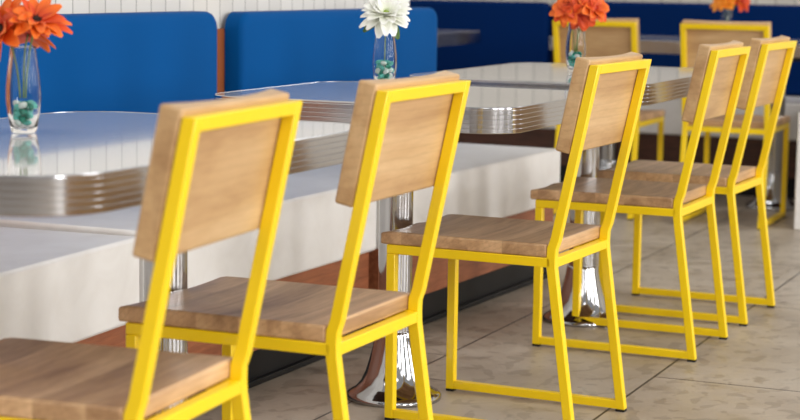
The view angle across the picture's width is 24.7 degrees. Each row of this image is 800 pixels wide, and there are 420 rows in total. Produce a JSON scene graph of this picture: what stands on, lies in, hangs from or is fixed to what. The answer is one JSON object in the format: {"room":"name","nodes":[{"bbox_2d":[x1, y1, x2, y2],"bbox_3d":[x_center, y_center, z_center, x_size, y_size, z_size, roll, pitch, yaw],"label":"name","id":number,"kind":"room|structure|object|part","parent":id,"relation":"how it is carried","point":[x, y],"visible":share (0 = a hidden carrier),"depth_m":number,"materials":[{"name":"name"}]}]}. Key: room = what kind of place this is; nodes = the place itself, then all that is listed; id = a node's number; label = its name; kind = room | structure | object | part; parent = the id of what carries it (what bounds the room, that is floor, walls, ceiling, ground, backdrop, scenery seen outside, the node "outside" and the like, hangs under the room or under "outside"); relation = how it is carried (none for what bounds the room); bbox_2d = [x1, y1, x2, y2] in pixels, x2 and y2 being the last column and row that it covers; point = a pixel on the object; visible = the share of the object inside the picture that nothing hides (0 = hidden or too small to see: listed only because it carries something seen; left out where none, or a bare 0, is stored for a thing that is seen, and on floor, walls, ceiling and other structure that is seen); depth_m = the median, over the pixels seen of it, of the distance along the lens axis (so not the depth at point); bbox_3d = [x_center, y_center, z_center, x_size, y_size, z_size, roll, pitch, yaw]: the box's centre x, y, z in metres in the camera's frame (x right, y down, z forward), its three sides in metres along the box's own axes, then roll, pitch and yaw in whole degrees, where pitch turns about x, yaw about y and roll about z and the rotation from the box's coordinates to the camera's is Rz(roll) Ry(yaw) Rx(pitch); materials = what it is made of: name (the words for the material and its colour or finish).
{"room":"eatery","nodes":[
{"label":"eatery","id":0,"kind":"room"},
{"bbox_2d":[0,0,409,28],"bbox_3d":[-1.555,-0.913,3.434,0.144,3.000,7.170,4,8,25],"label":"wall","id":1,"kind":"structure","parent":0,"point":[220,9],"depth_m":5.41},
{"bbox_2d":[217,28,224,92],"bbox_3d":[-0.898,-0.251,4.757,0.014,0.405,4.360,4,8,25],"label":"board","id":2,"kind":"object","parent":1,"relation":"attached to","point":[220,32],"visible":0.02,"depth_m":5.48,"materials":[{"name":"brown wood"}]},
{"bbox_2d":[0,11,216,117],"bbox_3d":[-0.780,-0.291,4.905,0.065,0.469,1.045,4,8,25],"label":"booth backrest","id":3,"kind":"object","parent":2,"relation":"attached to","point":[141,62],"visible":0.38,"depth_m":4.91,"materials":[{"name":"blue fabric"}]},
{"bbox_2d":[225,7,436,91],"bbox_3d":[-0.193,-0.439,6.136,0.066,0.464,1.430,4,8,25],"label":"booth backrest","id":4,"kind":"object","parent":2,"relation":"attached to","point":[264,49],"visible":0.54,"depth_m":5.85,"materials":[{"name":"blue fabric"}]},
{"bbox_2d":[190,194,799,419],"bbox_3d":[0.835,0.449,5.184,12.500,0.080,18.000,4,8,23],"label":"floor","id":5,"kind":"structure","parent":0,"point":[754,373],"depth_m":5.14,"materials":[{"name":"tile"}]},
{"bbox_2d":[0,227,138,346],"bbox_3d":[-1.276,0.417,3.085,0.520,0.459,2.525,4,8,20],"label":"bench","id":6,"kind":"object","parent":5,"relation":"on","point":[61,286],"visible":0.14,"depth_m":3.91,"materials":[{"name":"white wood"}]},
{"bbox_3d":[-1.283,0.467,3.083,0.495,0.170,2.505,4,8,20],"label":"panel","id":7,"kind":"part","parent":6,"relation":"part of","materials":[{"name":"red wood"}]},
{"bbox_2d":[0,89,302,419],"bbox_3d":[-0.467,0.259,2.761,0.531,0.879,0.377,3,8,19],"label":"dining chair","id":8,"kind":"object","parent":5,"relation":"on","point":[218,170],"visible":1,"depth_m":2.67,"materials":[{"name":"yellow"}]},
{"bbox_3d":[-0.566,0.304,2.612,0.412,0.022,0.022,3,8,19],"label":"rail","id":9,"kind":"part","parent":8,"relation":"part of","materials":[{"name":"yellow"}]},
{"bbox_3d":[-0.520,0.256,2.779,0.419,0.031,0.377,3,8,19],"label":"seat","id":10,"kind":"part","parent":8,"relation":"part of","materials":[{"name":"brown wood"}]},
{"bbox_3d":[-0.314,0.296,2.711,0.022,0.022,0.333,3,8,19],"label":"rail","id":11,"kind":"part","parent":8,"relation":"part of","materials":[{"name":"yellow metal"}]},
{"bbox_3d":[-0.267,-0.058,2.651,0.076,0.217,0.377,3,8,19],"label":"backrest","id":12,"kind":"part","parent":8,"relation":"part of","materials":[{"name":"brown wood"}]},
{"bbox_3d":[-0.450,0.263,2.944,0.412,0.022,0.022,3,8,19],"label":"rail","id":13,"kind":"part","parent":8,"relation":"part of","materials":[{"name":"yellow metal"}]},
{"bbox_3d":[-0.222,-0.136,2.625,0.025,0.021,0.335,3,8,19],"label":"rail","id":14,"kind":"part","parent":8,"relation":"part of","materials":[{"name":"yellow metal"}]},
{"bbox_2d":[0,111,349,419],"bbox_3d":[-0.577,0.253,3.240,0.701,0.766,1.101,4,8,23],"label":"table","id":15,"kind":"object","parent":5,"relation":"on","point":[75,163],"visible":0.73,"depth_m":2.96,"materials":[{"name":"white laminate"}]},
{"bbox_2d":[6,46,40,133],"bbox_3d":[-0.670,-0.214,3.258,0.062,0.153,0.062,4,8,23],"label":"glass vase","id":16,"kind":"object","parent":15,"relation":"on","point":[23,85],"visible":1,"depth_m":3.23,"materials":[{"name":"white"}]},
{"label":"bead","id":17,"kind":"object","parent":16,"relation":"in","visible":0},
{"bbox_2d":[17,21,55,52],"bbox_3d":[-0.663,-0.277,3.270,0.072,0.151,0.106,-6,10,-43],"label":"flower","id":18,"kind":"object","parent":17,"relation":"on","point":[41,41],"visible":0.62,"depth_m":3.27,"materials":[{"name":"orange plant"}]},
{"bbox_2d":[4,0,72,46],"bbox_3d":[-0.645,-0.287,3.237,0.115,0.180,0.110,4,8,23],"label":"flower","id":19,"kind":"object","parent":17,"relation":"on","point":[45,19],"visible":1,"depth_m":3.23,"materials":[{"name":"orange plant"}]},
{"label":"bead","id":20,"kind":"object","parent":16,"relation":"in","visible":0},
{"bbox_2d":[0,0,31,56],"bbox_3d":[-0.706,-0.289,3.232,0.142,0.183,0.067,5,9,32],"label":"flower","id":21,"kind":"object","parent":20,"relation":"on","point":[7,28],"visible":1,"depth_m":3.21,"materials":[{"name":"orange plant"}]},
{"bbox_2d":[0,175,376,398],"bbox_3d":[-0.559,0.197,4.829,0.520,0.469,1.222,4,8,24],"label":"bench","id":22,"kind":"object","parent":5,"relation":"on","point":[312,228],"visible":0.19,"depth_m":4.78,"materials":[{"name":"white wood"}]},
{"bbox_3d":[-0.566,0.252,4.828,0.495,0.170,1.202,4,8,24],"label":"panel","id":23,"kind":"part","parent":22,"relation":"part of","materials":[{"name":"red wood"}]},
{"bbox_3d":[-0.354,0.438,4.753,0.016,0.016,1.202,4,8,24],"label":"kick moulding","id":24,"kind":"part","parent":22,"relation":"part of","materials":[{"name":"black"}]},
{"bbox_2d":[118,71,470,419],"bbox_3d":[-0.193,0.183,3.381,0.531,0.879,0.377,4,8,23],"label":"dining chair","id":25,"kind":"object","parent":5,"relation":"on","point":[403,136],"visible":0.88,"depth_m":3.27,"materials":[{"name":"brown wood"}]},
{"bbox_3d":[-0.486,0.421,3.345,0.022,0.396,0.022,4,8,23],"label":"leg","id":26,"kind":"part","parent":25,"relation":"part of","materials":[{"name":"yellow metal"}]},
{"bbox_3d":[-0.304,0.227,3.241,0.412,0.022,0.022,4,8,23],"label":"rail","id":27,"kind":"part","parent":25,"relation":"part of","materials":[{"name":"yellow metal"}]},
{"bbox_3d":[-0.343,0.381,3.668,0.022,0.396,0.022,4,8,23],"label":"leg","id":28,"kind":"part","parent":25,"relation":"part of","materials":[{"name":"yellow metal"}]},
{"bbox_3d":[-0.244,0.179,3.404,0.419,0.031,0.377,4,8,23],"label":"seat","id":29,"kind":"part","parent":25,"relation":"part of","materials":[{"name":"brown wood"}]},
{"bbox_3d":[-0.044,0.221,3.320,0.022,0.022,0.333,4,8,23],"label":"rail","id":30,"kind":"part","parent":25,"relation":"part of","materials":[{"name":"yellow metal"}]},
{"bbox_3d":[-0.161,0.187,3.563,0.412,0.022,0.022,4,8,23],"label":"rail","id":31,"kind":"part","parent":25,"relation":"part of","materials":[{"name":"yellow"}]},
{"bbox_3d":[0.001,-0.132,3.257,0.076,0.217,0.377,4,8,23],"label":"backrest","id":32,"kind":"part","parent":25,"relation":"part of","materials":[{"name":"brown wood"}]},
{"bbox_3d":[0.044,-0.210,3.228,0.025,0.021,0.335,4,8,23],"label":"rail","id":33,"kind":"part","parent":25,"relation":"part of","materials":[{"name":"yellow metal"}]},
{"bbox_2d":[214,81,568,407],"bbox_3d":[0.021,0.092,4.552,0.781,0.766,0.721,4,8,23],"label":"table","id":34,"kind":"object","parent":5,"relation":"on","point":[488,110],"visible":0.55,"depth_m":4.50,"materials":[{"name":"white laminate"}]},
{"bbox_2d":[372,33,396,79],"bbox_3d":[-0.039,-0.384,4.640,0.062,0.153,0.062,4,8,23],"label":"glass vase","id":35,"kind":"object","parent":34,"relation":"on","point":[384,63],"visible":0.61,"depth_m":4.62,"materials":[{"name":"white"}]},
{"label":"bead","id":36,"kind":"object","parent":35,"relation":"in","visible":0},
{"bbox_2d":[359,0,412,39],"bbox_3d":[-0.035,-0.459,4.630,0.129,0.181,0.124,4,8,23],"label":"flower","id":37,"kind":"object","parent":36,"relation":"on","point":[385,16],"visible":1,"depth_m":4.60,"materials":[{"name":"white plant"}]},
{"bbox_2d":[289,143,560,328],"bbox_3d":[0.035,0.064,5.977,0.520,0.455,1.330,4,8,26],"label":"bench","id":38,"kind":"object","parent":5,"relation":"on","point":[486,180],"visible":0.18,"depth_m":5.92,"materials":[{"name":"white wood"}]},
{"bbox_3d":[0.028,0.112,5.975,0.495,0.170,1.310,4,8,26],"label":"panel","id":39,"kind":"part","parent":38,"relation":"part of","materials":[{"name":"red wood"}]},
{"bbox_3d":[0.237,0.299,5.894,0.016,0.016,1.310,4,8,26],"label":"kick moulding","id":40,"kind":"part","parent":38,"relation":"part of","materials":[{"name":"black"}]},
{"bbox_2d":[437,30,480,45],"bbox_3d":[-0.247,-0.552,9.492,1.191,0.766,0.661,4,8,23],"label":"table","id":41,"kind":"object","parent":5,"relation":"on","point":[444,37],"visible":0.14,"depth_m":9.22,"materials":[{"name":"white laminate"}]},
{"bbox_2d":[381,52,651,419],"bbox_3d":[0.274,0.062,4.371,0.531,0.879,0.377,4,8,25],"label":"dining chair","id":42,"kind":"object","parent":5,"relation":"on","point":[605,96],"visible":0.94,"depth_m":4.31,"materials":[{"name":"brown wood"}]},
{"bbox_3d":[-0.021,0.298,4.345,0.022,0.396,0.022,4,8,25],"label":"leg","id":43,"kind":"part","parent":42,"relation":"part of","materials":[{"name":"yellow metal"}]},
{"bbox_3d":[0.134,0.260,4.662,0.022,0.396,0.022,4,8,25],"label":"leg","id":44,"kind":"part","parent":42,"relation":"part of","materials":[{"name":"yellow metal"}]},
{"bbox_3d":[0.158,0.105,4.234,0.412,0.022,0.022,4,8,25],"label":"rail","id":45,"kind":"part","parent":42,"relation":"part of","materials":[{"name":"yellow metal"}]},
{"bbox_3d":[0.224,0.058,4.395,0.419,0.031,0.377,4,8,25],"label":"seat","id":46,"kind":"part","parent":42,"relation":"part of","materials":[{"name":"brown wood"}]},
{"bbox_3d":[0.421,0.101,4.305,0.022,0.022,0.333,4,8,25],"label":"rail","id":47,"kind":"part","parent":42,"relation":"part of","materials":[{"name":"yellow metal"}]},
{"bbox_3d":[0.465,-0.253,4.240,0.076,0.217,0.377,4,8,25],"label":"backrest","id":48,"kind":"part","parent":42,"relation":"part of","materials":[{"name":"brown wood"}]},
{"bbox_3d":[0.508,-0.330,4.210,0.025,0.021,0.335,4,8,25],"label":"rail","id":49,"kind":"part","parent":42,"relation":"part of","materials":[{"name":"yellow metal"}]},
{"bbox_2d":[409,63,693,326],"bbox_3d":[0.527,-0.040,5.632,0.721,0.766,1.061,4,8,23],"label":"table","id":50,"kind":"object","parent":5,"relation":"on","point":[663,84],"visible":0.44,"depth_m":5.57,"materials":[{"name":"white laminate"}]},
{"bbox_2d":[565,22,585,71],"bbox_3d":[0.537,-0.499,5.593,0.062,0.153,0.062,4,8,23],"label":"glass vase","id":51,"kind":"object","parent":50,"relation":"on","point":[576,41],"visible":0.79,"depth_m":5.57,"materials":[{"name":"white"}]},
{"label":"bead","id":52,"kind":"object","parent":51,"relation":"in","visible":0},
{"bbox_2d":[549,0,582,27],"bbox_3d":[0.505,-0.571,5.573,0.109,0.177,0.060,4,8,23],"label":"flower","id":53,"kind":"object","parent":52,"relation":"on","point":[556,12],"visible":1,"depth_m":5.56,"materials":[{"name":"orange plant"}]},
{"label":"bead","id":54,"kind":"object","parent":51,"relation":"in","visible":0},
{"bbox_2d":[562,0,596,30],"bbox_3d":[0.549,-0.569,5.563,0.117,0.177,0.046,0,7,-4],"label":"flower","id":55,"kind":"object","parent":54,"relation":"on","point":[583,20],"visible":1,"depth_m":5.55,"materials":[{"name":"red plant"}]},
{"bbox_2d":[578,0,609,22],"bbox_3d":[0.591,-0.573,5.571,0.114,0.183,0.067,-2,8,-22],"label":"flower","id":56,"kind":"object","parent":54,"relation":"on","point":[601,8],"visible":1,"depth_m":5.56,"materials":[{"name":"orange plant"}]},
{"bbox_2d":[553,18,664,219],"bbox_3d":[0.939,-0.428,8.229,0.377,0.879,0.531,4,8,23],"label":"dining chair","id":57,"kind":"object","parent":5,"relation":"on","point":[615,36],"visible":0.32,"depth_m":7.99,"materials":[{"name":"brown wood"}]},
{"bbox_3d":[0.844,-0.809,7.946,0.335,0.021,0.025,4,8,23],"label":"rail","id":58,"kind":"part","parent":57,"relation":"part of","materials":[{"name":"yellow metal"}]},
{"bbox_3d":[0.862,-0.734,7.999,0.377,0.217,0.076,4,8,23],"label":"backrest","id":59,"kind":"part","parent":57,"relation":"part of","materials":[{"name":"brown wood"}]},
{"bbox_3d":[1.119,-0.395,8.202,0.022,0.022,0.412,4,8,23],"label":"rail","id":60,"kind":"part","parent":57,"relation":"part of","materials":[{"name":"yellow metal"}]},
{"bbox_3d":[0.962,-0.434,8.280,0.377,0.031,0.419,4,8,23],"label":"seat","id":61,"kind":"part","parent":57,"relation":"part of","materials":[{"name":"brown wood"}]},
{"bbox_3d":[1.193,-0.209,8.406,0.022,0.396,0.022,4,8,23],"label":"leg","id":62,"kind":"part","parent":57,"relation":"part of","materials":[{"name":"yellow metal"}]},
{"bbox_2d":[458,96,799,198],"bbox_3d":[0.943,-0.383,9.485,3.400,0.468,0.500,4,8,23],"label":"bench","id":63,"kind":"object","parent":5,"relation":"on","point":[648,135],"visible":0.02,"depth_m":9.04,"materials":[{"name":"brown wood"}]},
{"bbox_3d":[0.947,-0.343,9.499,3.400,0.185,0.480,4,8,23],"label":"panel","id":64,"kind":"part","parent":63,"relation":"part of","materials":[{"name":"brown wood"}]},
{"bbox_2d":[530,40,750,361],"bbox_3d":[0.689,-0.050,5.279,0.531,0.879,0.377,4,8,24],"label":"dining chair","id":65,"kind":"object","parent":5,"relation":"on","point":[718,73],"visible":0.95,"depth_m":5.19,"materials":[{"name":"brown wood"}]},
{"bbox_3d":[0.396,0.188,5.244,0.022,0.396,0.022,4,8,24],"label":"leg","id":66,"kind":"part","parent":65,"relation":"part of","materials":[{"name":"yellow metal"}]},
{"bbox_3d":[0.541,0.149,5.566,0.022,0.396,0.022,4,8,24],"label":"leg","id":67,"kind":"part","parent":65,"relation":"part of","materials":[{"name":"yellow metal"}]},
{"bbox_3d":[0.578,-0.006,5.139,0.412,0.022,0.022,4,8,24],"label":"rail","id":68,"kind":"part","parent":65,"relation":"part of","materials":[{"name":"yellow metal"}]},
{"bbox_3d":[0.638,-0.053,5.301,0.419,0.031,0.377,4,8,24],"label":"seat","id":69,"kind":"part","parent":65,"relation":"part of","materials":[{"name":"brown wood"}]},
{"bbox_3d":[0.838,-0.011,5.217,0.022,0.022,0.333,4,8,24],"label":"rail","id":70,"kind":"part","parent":65,"relation":"part of","materials":[{"name":"yellow metal"}]},
{"bbox_3d":[0.883,-0.365,5.153,0.076,0.217,0.377,4,8,24],"label":"backrest","id":71,"kind":"part","parent":65,"relation":"part of","materials":[{"name":"brown wood"}]},
{"bbox_3d":[0.926,-0.442,5.124,0.025,0.021,0.335,4,8,24],"label":"rail","id":72,"kind":"part","parent":65,"relation":"part of","materials":[{"name":"yellow metal"}]},
{"bbox_2d":[548,35,799,210],"bbox_3d":[1.517,-0.427,8.733,1.561,0.766,0.661,4,8,23],"label":"table","id":73,"kind":"object","parent":5,"relation":"on","point":[648,44],"visible":0.34,"depth_m":8.46,"materials":[{"name":"silver metal"}]},
{"bbox_2d":[721,8,732,21],"bbox_3d":[1.547,-0.881,8.664,0.062,0.153,0.062,4,8,23],"label":"glass vase","id":74,"kind":"object","parent":73,"relation":"on","point":[727,14],"visible":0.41,"depth_m":8.64,"materials":[{"name":"clear glass"}]},
{"bbox_2d":[710,0,734,11],"bbox_3d":[1.518,-0.954,8.641,0.065,0.179,0.127,-6,10,-43],"label":"flower","id":75,"kind":"object","parent":74,"relation":"in","point":[715,5],"visible":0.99,"depth_m":8.63,"materials":[{"name":"orange plant"}]},
{"bbox_2d":[718,0,739,9],"bbox_3d":[1.557,-0.958,8.636,0.113,0.188,0.086,-3,8,-27],"label":"flower","id":76,"kind":"object","parent":74,"relation":"in","point":[731,4],"visible":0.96,"depth_m":8.61,"materials":[{"name":"orange plant"}]},
{"bbox_2d":[732,0,749,11],"bbox_3d":[1.608,-0.955,8.643,0.128,0.183,0.084,-4,9,-31],"label":"flower","id":77,"kind":"object","parent":74,"relation":"in","point":[743,4],"visible":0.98,"depth_m":8.62,"materials":[{"name":"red plant"}]},
{"bbox_2d":[598,35,796,325],"bbox_3d":[0.937,-0.116,5.816,0.531,0.879,0.377,4,8,25],"label":"dining chair","id":78,"kind":"object","parent":5,"relation":"on","point":[769,62],"visible":0.84,"depth_m":5.74,"materials":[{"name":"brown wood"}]},
{"bbox_3d":[0.643,0.122,5.785,0.022,0.396,0.022,4,8,25],"label":"leg","id":79,"kind":"part","parent":78,"relation":"part of","materials":[{"name":"yellow metal"}]},
{"bbox_3d":[0.792,0.083,6.105,0.022,0.396,0.022,4,8,25],"label":"leg","id":80,"kind":"part","parent":78,"relation":"part of","materials":[{"name":"yellow metal"}]},
{"bbox_3d":[0.886,-0.119,5.839,0.419,0.031,0.377,4,8,25],"label":"seat","id":81,"kind":"part","parent":78,"relation":"part of","materials":[{"name":"brown wood"}]},
{"bbox_3d":[0.823,-0.072,5.677,0.412,0.022,0.022,4,8,25],"label":"rail","id":82,"kind":"part","parent":78,"relation":"part of","materials":[{"name":"yellow metal"}]},
{"bbox_3d":[1.084,-0.077,5.751,0.022,0.022,0.333,4,8,25],"label":"rail","id":83,"kind":"part","parent":78,"relation":"part of","materials":[{"name":"yellow metal"}]},
{"bbox_3d":[1.129,-0.430,5.687,0.076,0.217,0.377,4,8,25],"label":"backrest","id":84,"kind":"part","parent":78,"relation":"part of","materials":[{"name":"brown wood"}]},
{"bbox_3d":[1.172,-0.508,5.657,0.025,0.021,0.335,4,8,25],"label":"rail","id":85,"kind":"part","parent":78,"relation":"part of","materials":[{"name":"yellow metal"}]},
{"bbox_2d":[680,20,789,229],"bbox_3d":[1.459,-0.387,7.973,0.377,0.879,0.531,4,8,23],"label":"dining chair","id":86,"kind":"object","parent":5,"relation":"on","point":[693,33],"visible":0.6,"depth_m":7.78,"materials":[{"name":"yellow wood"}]},
{"bbox_3d":[1.388,-0.192,8.290,0.022,0.396,0.022,4,8,23],"label":"leg","id":87,"kind":"part","parent":86,"relation":"part of","materials":[{"name":"yellow metal"}]},
{"bbox_3d":[1.364,-0.768,7.690,0.335,0.021,0.025,4,8,23],"label":"rail","id":88,"kind":"part","parent":86,"relation":"part of","materials":[{"name":"yellow metal"}]},
{"bbox_3d":[1.393,-0.342,7.829,0.333,0.022,0.022,4,8,23],"label":"rail","id":89,"kind":"part","parent":86,"relation":"part of","materials":[{"name":"yellow metal"}]},
{"bbox_3d":[1.381,-0.693,7.743,0.377,0.217,0.076,4,8,23],"label":"backrest","id":90,"kind":"part","parent":86,"relation":"part of","materials":[{"name":"brown wood"}]},
{"bbox_3d":[1.481,-0.393,8.024,0.377,0.031,0.419,4,8,23],"label":"seat","id":91,"kind":"part","parent":86,"relation":"part of","materials":[{"name":"brown wood"}]},
{"bbox_3d":[1.638,-0.354,7.946,0.022,0.022,0.412,4,8,23],"label":"rail","id":92,"kind":"part","parent":86,"relation":"part of","materials":[{"name":"yellow metal"}]},
{"bbox_3d":[1.713,-0.169,8.150,0.022,0.396,0.022,4,8,23],"label":"leg","id":93,"kind":"part","parent":86,"relation":"part of","materials":[{"name":"yellow metal"}]},
{"bbox_2d":[794,113,799,229],"bbox_3d":[1.962,-0.216,8.190,0.170,0.500,1.040,4,8,23],"label":"partition panel","id":94,"kind":"object","parent":5,"relation":"on","point":[797,186],"visible":1,"depth_m":7.75,"materials":[{"name":"white"}]},
{"bbox_2d":[465,0,799,4],"bbox_3d":[2.650,-1.581,9.072,12.500,3.000,0.140,4,8,23],"label":"wall","id":95,"kind":"structure","parent":0,"point":[551,2],"depth_m":9.56,"materials":[{"name":"white"}]},
{"bbox_2d":[551,5,799,96],"bbox_3d":[1.135,-0.733,9.747,3.700,0.700,0.020,4,8,23],"label":"board","id":96,"kind":"object","parent":95,"relation":"attached to","point":[551,5],"visible":0.02,"depth_m":9.86,"materials":[{"name":"brown wood"}]},
{"bbox_2d":[410,0,552,71],"bbox_3d":[0.385,-0.918,9.988,0.910,0.444,0.090,4,8,23],"label":"booth backrest","id":97,"kind":"object","parent":96,"relation":"attached to","point":[511,32],"visible":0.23,"depth_m":9.88,"materials":[{"name":"blue fabric"}]},
{"bbox_2d":[642,53,680,66],"bbox_3d":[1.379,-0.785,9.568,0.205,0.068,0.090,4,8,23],"label":"booth backrest","id":98,"kind":"object","parent":96,"relation":"attached to","point":[658,60],"depth_m":9.52,"materials":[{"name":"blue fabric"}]},
{"bbox_2d":[605,1,721,36],"bbox_3d":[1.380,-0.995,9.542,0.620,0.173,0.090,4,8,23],"label":"booth backrest","id":99,"kind":"object","parent":96,"relation":"attached to","point":[660,19],"depth_m":9.50,"materials":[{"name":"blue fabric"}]},
{"bbox_2d":[732,4,799,39],"bbox_3d":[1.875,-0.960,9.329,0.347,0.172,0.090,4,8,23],"label":"booth backrest","id":100,"kind":"object","parent":96,"relation":"attached to","point":[784,19],"depth_m":9.27,"materials":[{"name":"blue fabric"}]},
{"bbox_2d":[786,61,799,95],"bbox_3d":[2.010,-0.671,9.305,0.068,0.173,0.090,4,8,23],"label":"booth backrest","id":101,"kind":"object","parent":96,"relation":"attached to","point":[793,82],"depth_m":9.26,"materials":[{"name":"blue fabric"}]}
]}

